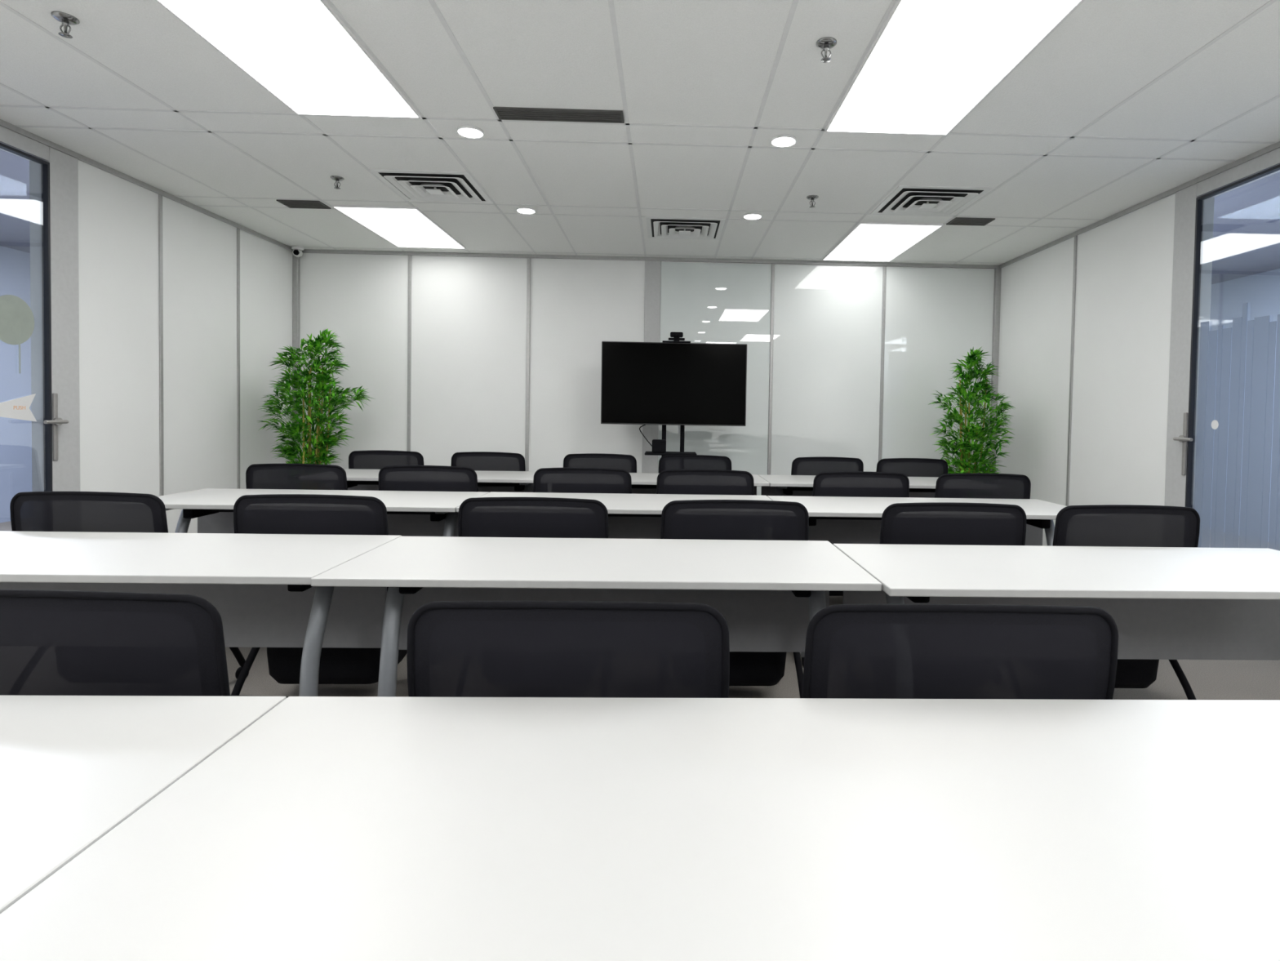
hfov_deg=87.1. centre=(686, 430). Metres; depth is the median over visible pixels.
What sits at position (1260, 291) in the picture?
wall
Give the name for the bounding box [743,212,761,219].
recessed light
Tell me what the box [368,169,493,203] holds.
ceiling vent
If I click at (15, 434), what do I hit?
wall
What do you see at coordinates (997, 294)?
trim
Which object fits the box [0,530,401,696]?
table
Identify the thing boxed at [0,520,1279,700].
floor
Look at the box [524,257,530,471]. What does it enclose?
trim
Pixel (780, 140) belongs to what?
recessed light
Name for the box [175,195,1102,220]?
trim
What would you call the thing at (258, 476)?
office chair
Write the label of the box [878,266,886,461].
trim
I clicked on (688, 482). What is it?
office chair
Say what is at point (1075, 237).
trim
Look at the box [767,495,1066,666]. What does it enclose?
table
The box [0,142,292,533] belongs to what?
wall
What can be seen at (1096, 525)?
office chair
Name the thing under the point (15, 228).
ceiling
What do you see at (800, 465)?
office chair
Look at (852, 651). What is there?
office chair
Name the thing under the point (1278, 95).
trim
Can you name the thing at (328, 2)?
trim
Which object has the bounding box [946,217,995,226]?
ceiling vent
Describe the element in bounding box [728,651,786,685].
seat
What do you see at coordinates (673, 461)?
office chair
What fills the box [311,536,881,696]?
table
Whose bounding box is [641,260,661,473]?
trim
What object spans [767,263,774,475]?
trim
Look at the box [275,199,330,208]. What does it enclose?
ceiling vent
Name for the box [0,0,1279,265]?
ceiling
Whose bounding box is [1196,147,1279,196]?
trim
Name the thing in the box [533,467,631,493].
office chair
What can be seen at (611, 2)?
trim
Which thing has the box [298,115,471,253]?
trim
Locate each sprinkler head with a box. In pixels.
[50,11,79,38]
[330,175,344,189]
[806,195,818,208]
[816,36,836,62]
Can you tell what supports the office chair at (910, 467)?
on the floor
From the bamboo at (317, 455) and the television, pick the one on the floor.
the bamboo at (317, 455)
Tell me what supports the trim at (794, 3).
attached to the ceiling at (684, 62)
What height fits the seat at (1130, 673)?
0.288 m
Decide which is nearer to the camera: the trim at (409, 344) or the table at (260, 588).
the table at (260, 588)
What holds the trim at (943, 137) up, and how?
attached to the ceiling at (684, 62)
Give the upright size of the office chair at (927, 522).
0.875 m
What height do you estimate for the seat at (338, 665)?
0.288 m
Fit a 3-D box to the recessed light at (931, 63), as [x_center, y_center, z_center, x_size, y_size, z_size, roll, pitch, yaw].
[1.036,-1.501,2.820,0.630,0.014,1.205,1,2,-2]
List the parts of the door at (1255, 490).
handle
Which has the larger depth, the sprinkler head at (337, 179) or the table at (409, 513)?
the sprinkler head at (337, 179)
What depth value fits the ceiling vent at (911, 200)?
4.47 m
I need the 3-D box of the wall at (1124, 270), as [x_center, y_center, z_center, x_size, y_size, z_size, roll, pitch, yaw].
[3.161,-0.125,1.776,0.100,2.640,9.370,1,2,-2]
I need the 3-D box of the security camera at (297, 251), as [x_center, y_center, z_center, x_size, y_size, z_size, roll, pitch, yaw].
[-3.548,-1.626,6.128,0.100,0.090,0.100,1,2,-2]
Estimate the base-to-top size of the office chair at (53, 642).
0.875 m
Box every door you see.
[0,142,68,491]
[1173,164,1279,551]
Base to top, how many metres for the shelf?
0.018 m
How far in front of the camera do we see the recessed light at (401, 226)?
5.31 m
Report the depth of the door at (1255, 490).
3.73 m
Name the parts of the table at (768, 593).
modesty panel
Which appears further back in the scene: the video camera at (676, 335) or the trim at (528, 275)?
the trim at (528, 275)
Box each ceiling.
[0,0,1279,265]
[0,149,30,253]
[1211,171,1279,284]
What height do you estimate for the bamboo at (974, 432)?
1.793 m
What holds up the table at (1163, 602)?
on the floor
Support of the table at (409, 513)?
on the floor
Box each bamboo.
[257,328,374,464]
[929,346,1015,473]
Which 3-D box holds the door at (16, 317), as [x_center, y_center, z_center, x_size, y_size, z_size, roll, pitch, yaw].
[-3.525,-0.220,3.280,0.118,2.510,1.053,1,2,-2]
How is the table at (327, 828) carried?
on the floor
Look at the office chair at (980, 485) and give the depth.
3.81 m
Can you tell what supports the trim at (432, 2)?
attached to the ceiling at (684, 62)
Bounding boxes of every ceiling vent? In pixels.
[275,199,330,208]
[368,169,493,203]
[493,106,624,123]
[645,217,725,239]
[871,185,992,216]
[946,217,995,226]
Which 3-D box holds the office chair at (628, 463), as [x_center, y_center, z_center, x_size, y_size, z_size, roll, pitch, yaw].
[-0.656,0.604,5.249,0.574,0.875,0.604,1,2,-1]
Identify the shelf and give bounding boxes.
[644,451,697,455]
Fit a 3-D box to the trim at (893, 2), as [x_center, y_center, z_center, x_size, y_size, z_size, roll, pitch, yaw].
[0.750,-1.481,1.656,0.020,0.002,9.344,1,2,-2]
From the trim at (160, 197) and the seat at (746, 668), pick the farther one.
the trim at (160, 197)
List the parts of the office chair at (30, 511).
backrest, leg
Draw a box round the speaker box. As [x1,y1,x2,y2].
[639,424,666,453]
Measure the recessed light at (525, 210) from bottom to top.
0.019 m
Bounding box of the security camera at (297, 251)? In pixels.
[291,245,303,257]
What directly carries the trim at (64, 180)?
attached to the wall at (118, 271)
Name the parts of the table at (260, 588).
modesty panel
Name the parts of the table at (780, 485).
modesty panel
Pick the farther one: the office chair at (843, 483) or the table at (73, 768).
the office chair at (843, 483)
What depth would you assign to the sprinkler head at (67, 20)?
2.53 m
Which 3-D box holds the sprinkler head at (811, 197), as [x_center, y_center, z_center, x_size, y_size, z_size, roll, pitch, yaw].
[0.842,-1.521,4.477,0.080,0.070,0.080,1,2,-2]
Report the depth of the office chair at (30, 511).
2.40 m
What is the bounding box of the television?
[600,341,746,426]
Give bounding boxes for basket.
[829,591,843,595]
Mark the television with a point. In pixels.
(642, 383)
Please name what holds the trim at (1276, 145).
attached to the wall at (1124, 270)
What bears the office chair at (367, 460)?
on the floor
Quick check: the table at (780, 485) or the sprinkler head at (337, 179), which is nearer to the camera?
the sprinkler head at (337, 179)
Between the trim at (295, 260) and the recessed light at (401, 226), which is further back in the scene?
the trim at (295, 260)
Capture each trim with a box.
[0,1,405,251]
[0,83,337,249]
[0,104,1277,143]
[0,119,293,251]
[0,125,48,160]
[14,124,1236,161]
[29,146,79,491]
[158,194,164,495]
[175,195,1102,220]
[195,204,1084,228]
[236,227,239,488]
[288,245,1004,263]
[292,253,300,461]
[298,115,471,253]
[302,248,999,268]
[325,0,537,254]
[407,254,411,451]
[427,0,577,255]
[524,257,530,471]
[608,0,646,257]
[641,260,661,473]
[713,0,799,258]
[750,0,897,259]
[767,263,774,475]
[817,0,1084,261]
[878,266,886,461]
[886,0,1277,262]
[952,94,1279,264]
[989,268,1001,472]
[999,141,1279,268]
[1066,235,1077,506]
[1164,183,1214,540]
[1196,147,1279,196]
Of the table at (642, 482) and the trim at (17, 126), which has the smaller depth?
the trim at (17, 126)
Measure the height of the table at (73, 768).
0.740 m
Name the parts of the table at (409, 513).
modesty panel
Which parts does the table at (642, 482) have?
modesty panel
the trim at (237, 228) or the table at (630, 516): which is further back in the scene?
the trim at (237, 228)
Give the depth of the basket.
3.93 m
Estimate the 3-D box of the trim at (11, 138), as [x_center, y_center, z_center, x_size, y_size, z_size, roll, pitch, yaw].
[-3.537,-1.523,3.198,0.012,0.080,1.080,1,2,-2]
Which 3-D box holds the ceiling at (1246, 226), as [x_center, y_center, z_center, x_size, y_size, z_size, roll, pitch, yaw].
[4.588,-1.591,4.045,2.840,0.100,10.100,1,2,-2]
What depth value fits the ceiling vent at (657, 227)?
5.24 m
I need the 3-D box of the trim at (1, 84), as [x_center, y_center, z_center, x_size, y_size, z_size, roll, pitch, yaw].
[-3.093,-1.541,1.542,0.020,0.002,9.344,1,2,-2]
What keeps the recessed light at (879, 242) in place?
in the ceiling at (684, 62)
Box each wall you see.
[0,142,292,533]
[0,245,31,522]
[299,253,994,472]
[995,164,1279,546]
[1209,268,1279,542]
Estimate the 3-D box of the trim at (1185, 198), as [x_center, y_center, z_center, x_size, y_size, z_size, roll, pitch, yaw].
[3.084,-0.173,4.134,0.115,2.610,0.170,1,2,-2]
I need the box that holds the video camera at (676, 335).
[662,332,690,342]
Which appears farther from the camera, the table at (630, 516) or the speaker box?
the speaker box
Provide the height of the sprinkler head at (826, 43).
0.070 m
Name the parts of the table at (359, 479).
modesty panel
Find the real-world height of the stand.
1.620 m
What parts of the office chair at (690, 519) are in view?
backrest, leg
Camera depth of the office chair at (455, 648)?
1.12 m
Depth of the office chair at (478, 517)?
2.44 m
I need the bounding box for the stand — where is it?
[644,424,697,457]
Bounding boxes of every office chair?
[0,589,288,697]
[9,491,248,679]
[231,493,406,695]
[245,463,347,489]
[348,450,423,469]
[378,465,478,491]
[406,600,729,697]
[451,451,525,471]
[457,497,608,537]
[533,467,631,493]
[563,453,636,472]
[656,469,754,495]
[657,454,731,473]
[660,499,808,697]
[791,456,863,475]
[802,604,1118,699]
[812,471,909,595]
[875,457,947,476]
[879,502,1026,545]
[934,472,1031,498]
[1052,504,1199,699]
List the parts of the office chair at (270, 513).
leg, backrest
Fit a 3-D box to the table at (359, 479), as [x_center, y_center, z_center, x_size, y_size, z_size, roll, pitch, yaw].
[-1.738,0.670,4.616,1.511,0.740,0.600,1,2,-2]
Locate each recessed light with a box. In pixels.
[155,0,421,118]
[331,204,466,248]
[457,124,483,138]
[516,206,535,213]
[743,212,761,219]
[771,134,795,146]
[822,222,943,262]
[824,0,1084,135]
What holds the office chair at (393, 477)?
on the floor
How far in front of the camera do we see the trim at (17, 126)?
3.63 m
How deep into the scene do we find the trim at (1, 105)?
3.38 m
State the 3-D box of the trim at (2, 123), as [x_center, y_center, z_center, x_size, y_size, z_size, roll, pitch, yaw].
[-3.483,-1.533,1.528,0.020,0.030,9.340,1,2,-2]
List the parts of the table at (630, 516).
modesty panel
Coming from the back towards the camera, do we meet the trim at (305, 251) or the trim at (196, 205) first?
the trim at (305, 251)
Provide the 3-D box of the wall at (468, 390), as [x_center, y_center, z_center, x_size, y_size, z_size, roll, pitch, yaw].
[-0.341,-0.304,6.407,6.830,2.640,0.100,1,2,-2]
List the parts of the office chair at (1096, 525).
backrest, leg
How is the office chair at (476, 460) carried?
on the floor
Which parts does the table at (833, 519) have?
modesty panel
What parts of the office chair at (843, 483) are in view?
backrest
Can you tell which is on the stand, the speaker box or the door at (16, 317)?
the speaker box
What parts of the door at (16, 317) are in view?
handle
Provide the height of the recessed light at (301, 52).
0.014 m
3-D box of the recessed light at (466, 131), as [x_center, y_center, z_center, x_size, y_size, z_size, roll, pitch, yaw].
[-1.125,-1.552,3.498,0.132,0.019,0.132,1,2,-2]
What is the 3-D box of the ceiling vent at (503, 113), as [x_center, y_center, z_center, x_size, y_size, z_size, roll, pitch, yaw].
[-0.619,-1.544,3.291,0.620,0.008,0.125,1,2,-2]
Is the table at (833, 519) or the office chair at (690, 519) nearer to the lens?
the office chair at (690, 519)
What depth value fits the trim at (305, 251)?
6.30 m
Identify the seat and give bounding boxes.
[266,647,406,684]
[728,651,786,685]
[1114,658,1159,688]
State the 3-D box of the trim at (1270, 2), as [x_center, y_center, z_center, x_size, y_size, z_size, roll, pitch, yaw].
[2.039,-1.461,1.694,0.020,0.002,9.344,1,2,-2]
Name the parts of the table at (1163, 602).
modesty panel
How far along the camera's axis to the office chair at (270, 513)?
2.43 m
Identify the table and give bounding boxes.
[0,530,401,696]
[0,694,286,913]
[0,696,1279,960]
[157,488,488,536]
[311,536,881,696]
[343,468,536,492]
[456,491,771,538]
[629,472,769,495]
[758,474,938,497]
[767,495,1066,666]
[833,543,1279,659]
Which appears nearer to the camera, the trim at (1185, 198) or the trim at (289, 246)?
the trim at (1185, 198)

